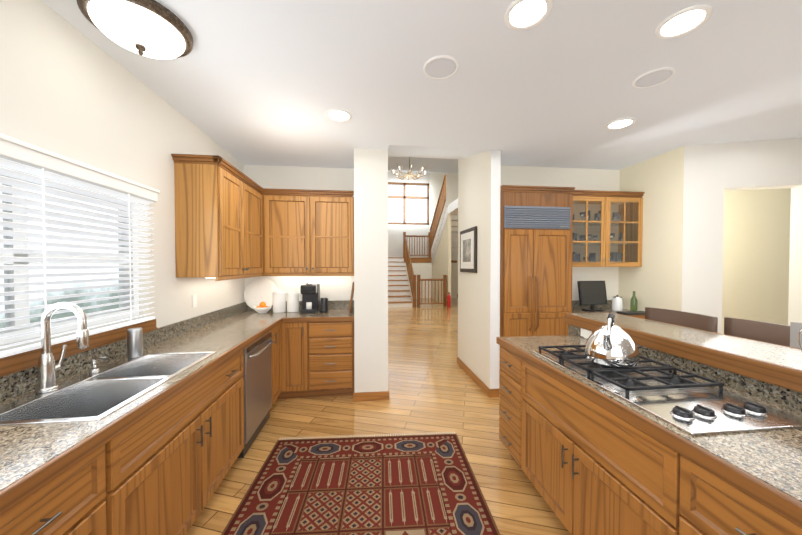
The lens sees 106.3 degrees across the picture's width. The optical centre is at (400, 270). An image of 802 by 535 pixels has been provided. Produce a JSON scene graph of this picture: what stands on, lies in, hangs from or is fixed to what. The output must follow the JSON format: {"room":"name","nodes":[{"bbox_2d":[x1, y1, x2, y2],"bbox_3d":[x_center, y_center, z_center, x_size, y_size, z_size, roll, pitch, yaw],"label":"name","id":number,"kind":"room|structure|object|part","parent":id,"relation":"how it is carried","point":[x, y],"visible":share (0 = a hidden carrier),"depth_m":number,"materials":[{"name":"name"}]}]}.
{"room":"kitchen","nodes":[
{"label":"kitchen","id":0,"kind":"room"},
{"bbox_2d":[0,0,244,350],"bbox_3d":[-1.620,0.110,0.219,0.120,2.730,7.390,0,1,-6],"label":"wall","id":1,"kind":"structure","parent":0,"point":[68,89],"depth_m":1.77,"materials":[{"name":"beige paint"}]},
{"bbox_2d":[0,319,155,374],"bbox_3d":[-1.621,0.398,0.948,0.038,0.067,2.390,0,1,-6],"label":"window sill","id":2,"kind":"structure","parent":1,"relation":"attached to","point":[18,361],"depth_m":1.50,"materials":[{"name":"brown wood"}]},
{"bbox_2d":[0,133,159,357],"bbox_3d":[-1.641,-0.089,0.915,0.175,0.900,2.405,0,1,-6],"label":"window blinds","id":3,"kind":"object","parent":1,"relation":"attached to","point":[69,229],"visible":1,"depth_m":1.52,"materials":[{"name":"white plastic"}]},
{"bbox_2d":[192,294,196,307],"bbox_3d":[-1.832,0.273,2.669,0.008,0.115,0.070,0,1,-6],"label":"outlet","id":4,"kind":"object","parent":1,"relation":"attached to","point":[194,300],"visible":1,"depth_m":2.66,"materials":[{"name":"white plastic"}]},
{"bbox_2d":[172,158,246,277],"bbox_3d":[-1.665,-0.411,2.651,0.338,0.932,0.459,0,1,-6],"label":"upper cabinet","id":5,"kind":"object","parent":1,"relation":"attached to","point":[232,222],"depth_m":2.43,"materials":[{"name":"brown wood"}]},
{"bbox_2d":[243,178,262,277],"bbox_3d":[-1.723,-0.420,3.160,0.338,0.932,0.566,0,1,-6],"label":"upper cabinet","id":6,"kind":"object","parent":1,"relation":"attached to","point":[252,196],"depth_m":3.19,"materials":[{"name":"brown wood"}]},
{"bbox_2d":[244,165,353,300],"bbox_3d":[-1.340,0.046,3.908,1.510,2.730,0.120,0,1,-6],"label":"wall","id":7,"kind":"structure","parent":0,"point":[333,288],"depth_m":3.85,"materials":[{"name":"beige paint"}]},
{"bbox_2d":[263,190,353,273],"bbox_3d":[-1.096,-0.429,3.690,1.068,0.932,0.348,0,1,-6],"label":"upper cabinet","id":8,"kind":"object","parent":7,"relation":"attached to","point":[303,233],"depth_m":3.52,"materials":[{"name":"brown wood"}]},
{"bbox_2d":[186,296,570,534],"bbox_3d":[1.495,1.440,5.685,7.900,0.120,17.500,0,1,-6],"label":"floor","id":9,"kind":"structure","parent":0,"point":[434,387],"depth_m":2.86,"materials":[{"name":"brown wood"}]},
{"bbox_2d":[0,436,123,534],"bbox_3d":[-1.282,1.034,0.525,0.613,0.872,1.090,0,1,-6],"label":"base cabinet","id":10,"kind":"object","parent":9,"relation":"on","point":[88,499],"depth_m":0.97,"materials":[{"name":"brown wood"}]},
{"bbox_2d":[0,308,287,519],"bbox_3d":[-1.431,0.559,1.898,0.628,0.053,3.868,0,1,-6],"label":"countertop","id":11,"kind":"structure","parent":10,"relation":"on","point":[32,456],"depth_m":1.05,"materials":[{"name":"beige stone"}]},
{"bbox_2d":[35,302,88,393],"bbox_3d":[-1.513,0.339,1.370,0.210,0.398,0.113,0,1,-6],"label":"faucet","id":12,"kind":"object","parent":11,"relation":"on","point":[47,368],"visible":1,"depth_m":1.33,"materials":[{"name":"silver metal"}]},
{"bbox_2d":[89,356,107,373],"bbox_3d":[-1.583,0.492,1.573,0.081,0.085,0.040,0,1,-6],"label":"soap dispenser","id":13,"kind":"object","parent":11,"relation":"on","point":[93,369],"visible":1,"depth_m":1.57,"materials":[{"name":"silver metal"}]},
{"bbox_2d":[0,348,219,455],"bbox_3d":[-1.388,0.639,1.508,0.480,0.204,0.880,0,1,-6],"label":"sink","id":14,"kind":"object","parent":11,"relation":"in","point":[120,385],"depth_m":1.47,"materials":[{"name":"silver metal"}]},
{"bbox_2d":[127,328,142,357],"bbox_3d":[-1.631,0.444,1.844,0.072,0.172,0.072,0,1,-6],"label":"steel cup","id":15,"kind":"object","parent":11,"relation":"on","point":[134,342],"visible":1,"depth_m":1.82,"materials":[{"name":"grey metal"}]},
{"bbox_2d":[244,278,277,311],"bbox_3d":[-1.724,0.300,3.701,0.400,0.404,0.107,0,1,-6],"label":"decorative plate","id":16,"kind":"object","parent":11,"relation":"on","point":[258,291],"visible":0.75,"depth_m":3.71,"materials":[{"name":"white ceramic"}]},
{"bbox_2d":[253,302,271,313],"bbox_3d":[-1.636,0.437,3.549,0.210,0.134,0.210,0,1,-6],"label":"bowl","id":17,"kind":"object","parent":11,"relation":"on","point":[263,307],"visible":1,"depth_m":3.51,"materials":[{"name":"white ceramic"}]},
{"bbox_2d":[272,289,285,312],"bbox_3d":[-1.469,0.363,3.627,0.152,0.279,0.152,0,1,-6],"label":"canister","id":18,"kind":"object","parent":11,"relation":"on","point":[279,300],"visible":1,"depth_m":3.57,"materials":[{"name":"white ceramic"}]},
{"bbox_2d":[124,388,231,534],"bbox_3d":[-1.393,1.123,1.508,0.613,0.660,0.915,0,1,-6],"label":"base cabinet","id":19,"kind":"object","parent":9,"relation":"on","point":[159,436],"depth_m":1.48,"materials":[{"name":"brown wood"}]},
{"bbox_2d":[216,348,247,464],"bbox_3d":[-1.460,1.007,2.100,0.615,0.872,0.280,0,1,-6],"label":"base cabinet","id":20,"kind":"object","parent":9,"relation":"on","point":[234,374],"depth_m":2.16,"materials":[{"name":"brown wood"}]},
{"bbox_2d":[248,332,275,449],"bbox_3d":[-1.511,0.999,2.549,0.615,0.872,0.625,0,1,-6],"label":"dishwasher","id":21,"kind":"object","parent":9,"relation":"on","point":[261,358],"depth_m":2.58,"materials":[{"name":"silver metal"}]},
{"bbox_2d":[272,324,283,398],"bbox_3d":[-1.565,0.991,3.023,0.615,0.872,0.330,0,1,-6],"label":"base cabinet","id":22,"kind":"object","parent":9,"relation":"on","point":[277,333],"depth_m":3.16,"materials":[{"name":"brown wood"}]},
{"bbox_2d":[284,324,307,398],"bbox_3d":[-1.192,0.981,3.561,0.292,0.872,0.633,0,1,-6],"label":"base cabinet","id":23,"kind":"object","parent":9,"relation":"on","point":[295,335],"depth_m":3.26,"materials":[{"name":"brown wood"}]},
{"bbox_2d":[308,320,354,396],"bbox_3d":[-0.798,0.980,3.605,0.501,0.872,0.633,0,1,-6],"label":"base cabinet","id":24,"kind":"object","parent":9,"relation":"on","point":[330,346],"depth_m":3.29,"materials":[{"name":"brown wood"}]},
{"bbox_2d":[284,308,353,323],"bbox_3d":[-0.936,0.530,3.574,0.780,0.053,0.648,0,1,-6],"label":"countertop","id":25,"kind":"structure","parent":24,"relation":"on","point":[334,315],"depth_m":3.30,"materials":[{"name":"grey stone"}]},
{"bbox_2d":[287,290,298,311],"bbox_3d":[-1.310,0.368,3.646,0.144,0.269,0.144,0,1,-6],"label":"canister","id":26,"kind":"object","parent":25,"relation":"on","point":[292,301],"visible":1,"depth_m":3.59,"materials":[{"name":"white ceramic"}]},
{"bbox_2d":[300,283,319,312],"bbox_3d":[-1.105,0.326,3.663,0.190,0.352,0.310,0,1,-6],"label":"coffee maker","id":27,"kind":"object","parent":25,"relation":"on","point":[310,292],"visible":1,"depth_m":3.63,"materials":[{"name":"black plastic"}]},
{"bbox_2d":[320,298,327,311],"bbox_3d":[-0.925,0.417,3.630,0.096,0.172,0.096,0,1,-6],"label":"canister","id":28,"kind":"object","parent":25,"relation":"on","point":[324,304],"visible":1,"depth_m":3.59,"materials":[{"name":"black plastic"}]},
{"bbox_2d":[349,282,353,312],"bbox_3d":[-0.597,0.321,3.666,0.070,0.358,0.260,0,1,-6],"label":"cutting board","id":29,"kind":"object","parent":25,"relation":"on","point":[351,300],"visible":0.83,"depth_m":3.54,"materials":[{"name":"brown wood"}]},
{"bbox_2d":[221,432,499,534],"bbox_3d":[-0.202,1.449,1.353,1.520,0.012,2.530,0,1,-3],"label":"rug","id":30,"kind":"object","parent":9,"relation":"on","point":[416,484],"visible":1,"depth_m":1.96,"materials":[{"name":"red fabric"}]},
{"bbox_2d":[353,391,386,401],"bbox_3d":[-0.337,1.375,3.275,0.364,0.095,0.017,0,1,-6],"label":"baseboard","id":31,"kind":"structure","parent":9,"relation":"on","point":[384,395],"depth_m":3.27,"materials":[{"name":"brown wood"}]},
{"bbox_2d":[354,148,387,392],"bbox_3d":[-0.387,-0.187,3.817,0.365,3.200,1.130,0,1,-6],"label":"column","id":32,"kind":"structure","parent":9,"relation":"on","point":[370,270],"depth_m":3.26,"materials":[{"name":"white paint"}]},
{"bbox_2d":[388,198,457,307],"bbox_3d":[1.524,-0.536,11.793,4.848,3.620,4.698,0,1,-6],"label":"staircase","id":33,"kind":"structure","parent":9,"relation":"on","point":[441,262],"depth_m":11.84,"materials":[{"name":"white"}]},
{"bbox_2d":[403,235,416,306],"bbox_3d":[0.324,-0.077,11.788,0.110,2.699,2.654,0,1,-6],"label":"railing","id":34,"kind":"object","parent":33,"relation":"on","point":[406,252],"depth_m":11.80,"materials":[{"name":"brown wood"}]},
{"bbox_2d":[403,232,428,257],"bbox_3d":[0.716,-1.119,13.323,1.240,1.130,0.110,0,1,-6],"label":"railing","id":35,"kind":"object","parent":33,"relation":"on","point":[404,233],"depth_m":13.34,"materials":[{"name":"brown wood"}]},
{"bbox_2d":[429,175,446,305],"bbox_3d":[1.431,-1.070,11.950,0.110,4.679,2.588,0,1,-6],"label":"railing","id":36,"kind":"object","parent":33,"relation":"on","point":[434,224],"depth_m":11.12,"materials":[{"name":"brown wood"}]},
{"bbox_2d":[447,292,450,306],"bbox_3d":[1.677,1.036,10.530,0.130,0.519,0.130,0,1,-6],"label":"fire extinguisher","id":37,"kind":"object","parent":9,"relation":"on","point":[448,300],"visible":1,"depth_m":10.49,"materials":[{"name":"red paint"}]},
{"bbox_2d":[499,185,574,369],"bbox_3d":[1.513,0.239,3.568,0.858,2.355,0.524,0,1,-6],"label":"refrigerator","id":38,"kind":"object","parent":9,"relation":"on","point":[536,240],"visible":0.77,"depth_m":3.36,"materials":[{"name":"brown wood"}]},
{"bbox_2d":[572,300,644,318],"bbox_3d":[2.429,0.907,3.658,0.976,1.017,0.576,0,1,-6],"label":"base cabinet","id":39,"kind":"object","parent":9,"relation":"on","point":[578,308],"depth_m":3.90,"materials":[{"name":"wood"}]},
{"bbox_2d":[577,281,607,311],"bbox_3d":[2.370,0.316,3.722,0.400,0.370,0.120,0,1,-14],"label":"tv","id":40,"kind":"object","parent":39,"relation":"on","point":[592,293],"visible":1,"depth_m":3.70,"materials":[{"name":"black plastic"}]},
{"bbox_2d":[612,295,622,310],"bbox_3d":[2.690,0.403,3.739,0.110,0.197,0.110,0,1,-6],"label":"glass jar","id":41,"kind":"object","parent":39,"relation":"on","point":[617,302],"visible":1,"depth_m":3.70,"materials":[{"name":"white ceramic"}]},
{"bbox_2d":[616,311,644,314],"bbox_3d":[2.714,0.495,3.492,0.330,0.021,0.160,0,1,-6],"label":"tray","id":42,"kind":"object","parent":39,"relation":"on","point":[633,312],"visible":0.73,"depth_m":3.45,"materials":[{"name":"grey"}]},
{"bbox_2d":[630,291,637,310],"bbox_3d":[2.813,0.378,3.632,0.068,0.250,0.068,0,1,-6],"label":"oil bottle","id":43,"kind":"object","parent":39,"relation":"on","point":[633,303],"visible":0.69,"depth_m":3.61,"materials":[{"name":"green glass"}]},
{"bbox_2d":[496,320,801,534],"bbox_3d":[1.434,0.961,1.155,1.132,0.996,2.730,0,1,-6],"label":"kitchen island","id":44,"kind":"object","parent":9,"relation":"on","point":[589,458],"depth_m":1.24,"materials":[{"name":"brown wood"}]},
{"bbox_2d":[533,345,801,434],"bbox_3d":[1.164,0.517,1.503,0.510,0.046,0.962,0,1,-6],"label":"cooktop","id":45,"kind":"object","parent":44,"relation":"in","point":[685,403],"visible":0.79,"depth_m":1.27,"materials":[{"name":"silver metal"}]},
{"bbox_2d":[584,313,639,367],"bbox_3d":[1.126,0.360,1.618,0.253,0.262,0.244,0,1,-6],"label":"kettle","id":46,"kind":"object","parent":45,"relation":"on","point":[610,343],"visible":1,"depth_m":1.54,"materials":[{"name":"silver metal"}]},
{"bbox_2d":[568,312,801,383],"bbox_3d":[1.756,0.430,1.187,0.396,0.085,2.740,0,1,-6],"label":"island countertop","id":47,"kind":"structure","parent":44,"relation":"on","point":[776,360],"depth_m":1.55,"materials":[{"name":"beige stone"}]},
{"bbox_2d":[790,322,801,351],"bbox_3d":[1.380,0.360,0.931,0.236,0.379,0.195,0,1,-6],"label":"utensil holder","id":48,"kind":"object","parent":44,"relation":"on","point":[795,334],"visible":1,"depth_m":1.01,"materials":[{"name":"ceramic"}]},
{"bbox_2d":[645,307,717,332],"bbox_3d":[1.883,0.876,2.226,0.472,1.131,0.490,0,1,-6],"label":"bar stool","id":49,"kind":"object","parent":9,"relation":"on","point":[695,321],"visible":0.12,"depth_m":2.22,"materials":[{"name":"brown wood"}]},
{"bbox_2d":[724,317,799,348],"bbox_3d":[1.991,0.884,1.746,0.492,1.131,0.494,0,1,-6],"label":"bar stool","id":50,"kind":"object","parent":9,"relation":"on","point":[773,333],"visible":0.04,"depth_m":1.84,"materials":[{"name":"brown leather"}]},
{"bbox_2d":[42,0,801,169],"bbox_3d":[2.049,-1.490,0.765,7.900,0.450,7.700,0,1,-6],"label":"ceiling","id":51,"kind":"structure","parent":0,"point":[259,82],"depth_m":2.02,"materials":[{"name":"white paint"}]},
{"bbox_2d":[77,0,192,59],"bbox_3d":[-1.339,-1.191,1.545,0.450,0.172,0.450,0,1,-6],"label":"dome ceiling light","id":52,"kind":"object","parent":51,"relation":"attached to","point":[154,29],"visible":0.98,"depth_m":1.47,"materials":[{"name":"white glass"}]},
{"bbox_2d":[325,109,351,121],"bbox_3d":[-0.519,-1.290,2.514,0.220,0.008,0.220,0,1,-6],"label":"recessed light","id":53,"kind":"object","parent":51,"relation":"in","point":[338,115],"visible":1,"depth_m":2.51,"materials":[{"name":"white"}]},
{"bbox_2d":[423,55,458,78],"bbox_3d":[0.253,-1.278,1.904,0.224,0.010,0.224,0,1,-6],"label":"ceiling speaker","id":54,"kind":"object","parent":51,"relation":"attached to","point":[441,67],"visible":1,"depth_m":1.89,"materials":[{"name":"white plastic"}]},
{"bbox_2d":[504,0,551,30],"bbox_3d":[0.626,-1.272,1.489,0.220,0.008,0.220,0,1,-6],"label":"recessed light","id":55,"kind":"object","parent":51,"relation":"in","point":[519,15],"visible":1,"depth_m":1.49,"materials":[{"name":"white glass"}]},
{"bbox_2d":[605,118,635,129],"bbox_3d":[1.943,-1.293,2.665,0.220,0.008,0.220,0,1,-6],"label":"recessed light","id":56,"kind":"object","parent":51,"relation":"in","point":[620,123],"visible":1,"depth_m":2.65,"materials":[{"name":"white"}]},
{"bbox_2d":[632,67,675,88],"bbox_3d":[1.688,-1.280,2.011,0.224,0.010,0.224,0,1,-6],"label":"ceiling speaker","id":57,"kind":"object","parent":51,"relation":"attached to","point":[653,78],"visible":1,"depth_m":2.00,"materials":[{"name":"white plastic"}]},
{"bbox_2d":[655,4,712,39],"bbox_3d":[1.453,-1.273,1.552,0.220,0.008,0.220,0,1,-6],"label":"recessed light","id":58,"kind":"object","parent":51,"relation":"in","point":[683,22],"visible":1,"depth_m":1.54,"materials":[{"name":"white"}]},
{"bbox_2d":[388,171,457,293],"bbox_3d":[1.075,-1.583,9.324,7.900,5.800,9.770,0,1,-6],"label":"wall","id":59,"kind":"structure","parent":0,"point":[395,232],"depth_m":14.08,"materials":[{"name":"beige paint"}]},
{"bbox_2d":[388,182,428,224],"bbox_3d":[0.161,-3.090,14.006,2.350,1.950,0.070,0,1,-6],"label":"window","id":60,"kind":"structure","parent":59,"relation":"in","point":[408,203],"depth_m":14.02,"materials":[{"name":"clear glass"}]},
{"bbox_2d":[388,156,457,173],"bbox_3d":[1.066,-4.544,9.347,7.900,0.120,9.920,0,1,-6],"label":"ceiling","id":61,"kind":"structure","parent":0,"point":[435,165],"depth_m":12.94,"materials":[{"name":"white paint"}]},
{"bbox_2d":[390,157,428,179],"bbox_3d":[0.220,-3.443,7.921,1.050,2.030,1.050,0,1,-6],"label":"antler chandelier","id":62,"kind":"object","parent":61,"relation":"hanging from","point":[408,174],"visible":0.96,"depth_m":7.90,"materials":[{"name":"brown"}]},
{"bbox_2d":[458,150,500,388],"bbox_3d":[0.965,-0.190,3.935,0.143,3.200,1.200,0,1,-6],"label":"wall","id":63,"kind":"structure","parent":0,"point":[479,182],"depth_m":3.64,"materials":[{"name":"white paint"}]},
{"bbox_3d":[0.896,-0.261,4.037,0.031,0.580,0.620,0,1,-6],"label":"picture frame","id":64,"kind":"part","parent":63,"relation":"part of","materials":[{"name":"black wood"}]},
{"bbox_2d":[457,356,492,397],"bbox_3d":[0.930,1.363,3.951,0.034,0.095,1.214,0,1,-6],"label":"baseboard","id":65,"kind":"structure","parent":63,"relation":"attached to","point":[489,392],"depth_m":3.74,"materials":[{"name":"brown wood"}]},
{"bbox_2d":[501,165,619,299],"bbox_3d":[2.022,0.045,3.949,1.960,2.730,0.120,0,1,-6],"label":"wall","id":66,"kind":"structure","parent":0,"point":[593,179],"depth_m":3.91,"materials":[{"name":"beige paint"}]},
{"bbox_2d":[572,190,644,266],"bbox_3d":[2.418,-0.491,3.734,0.976,0.900,0.375,0,1,-6],"label":"upper cabinet","id":67,"kind":"object","parent":66,"relation":"attached to","point":[607,228],"visible":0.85,"depth_m":3.58,"materials":[{"name":"brown wood"}]},
{"bbox_2d":[618,146,683,310],"bbox_3d":[2.988,0.051,3.591,0.120,2.730,0.810,0,1,-6],"label":"wall","id":68,"kind":"structure","parent":0,"point":[654,280],"depth_m":3.44,"materials":[{"name":"beige paint"}]},
{"bbox_2d":[682,138,801,333],"bbox_3d":[4.458,0.063,2.951,3.000,2.730,0.140,0,1,12],"label":"wall","id":69,"kind":"structure","parent":0,"point":[713,173],"depth_m":3.11,"materials":[{"name":"beige paint"}]},
{"bbox_2d":[722,188,790,333],"bbox_3d":[4.570,0.036,4.500,3.800,2.730,0.120,0,1,12],"label":"wall","id":70,"kind":"structure","parent":0,"point":[756,248],"depth_m":4.32,"materials":[{"name":"beige paint"}]}
]}

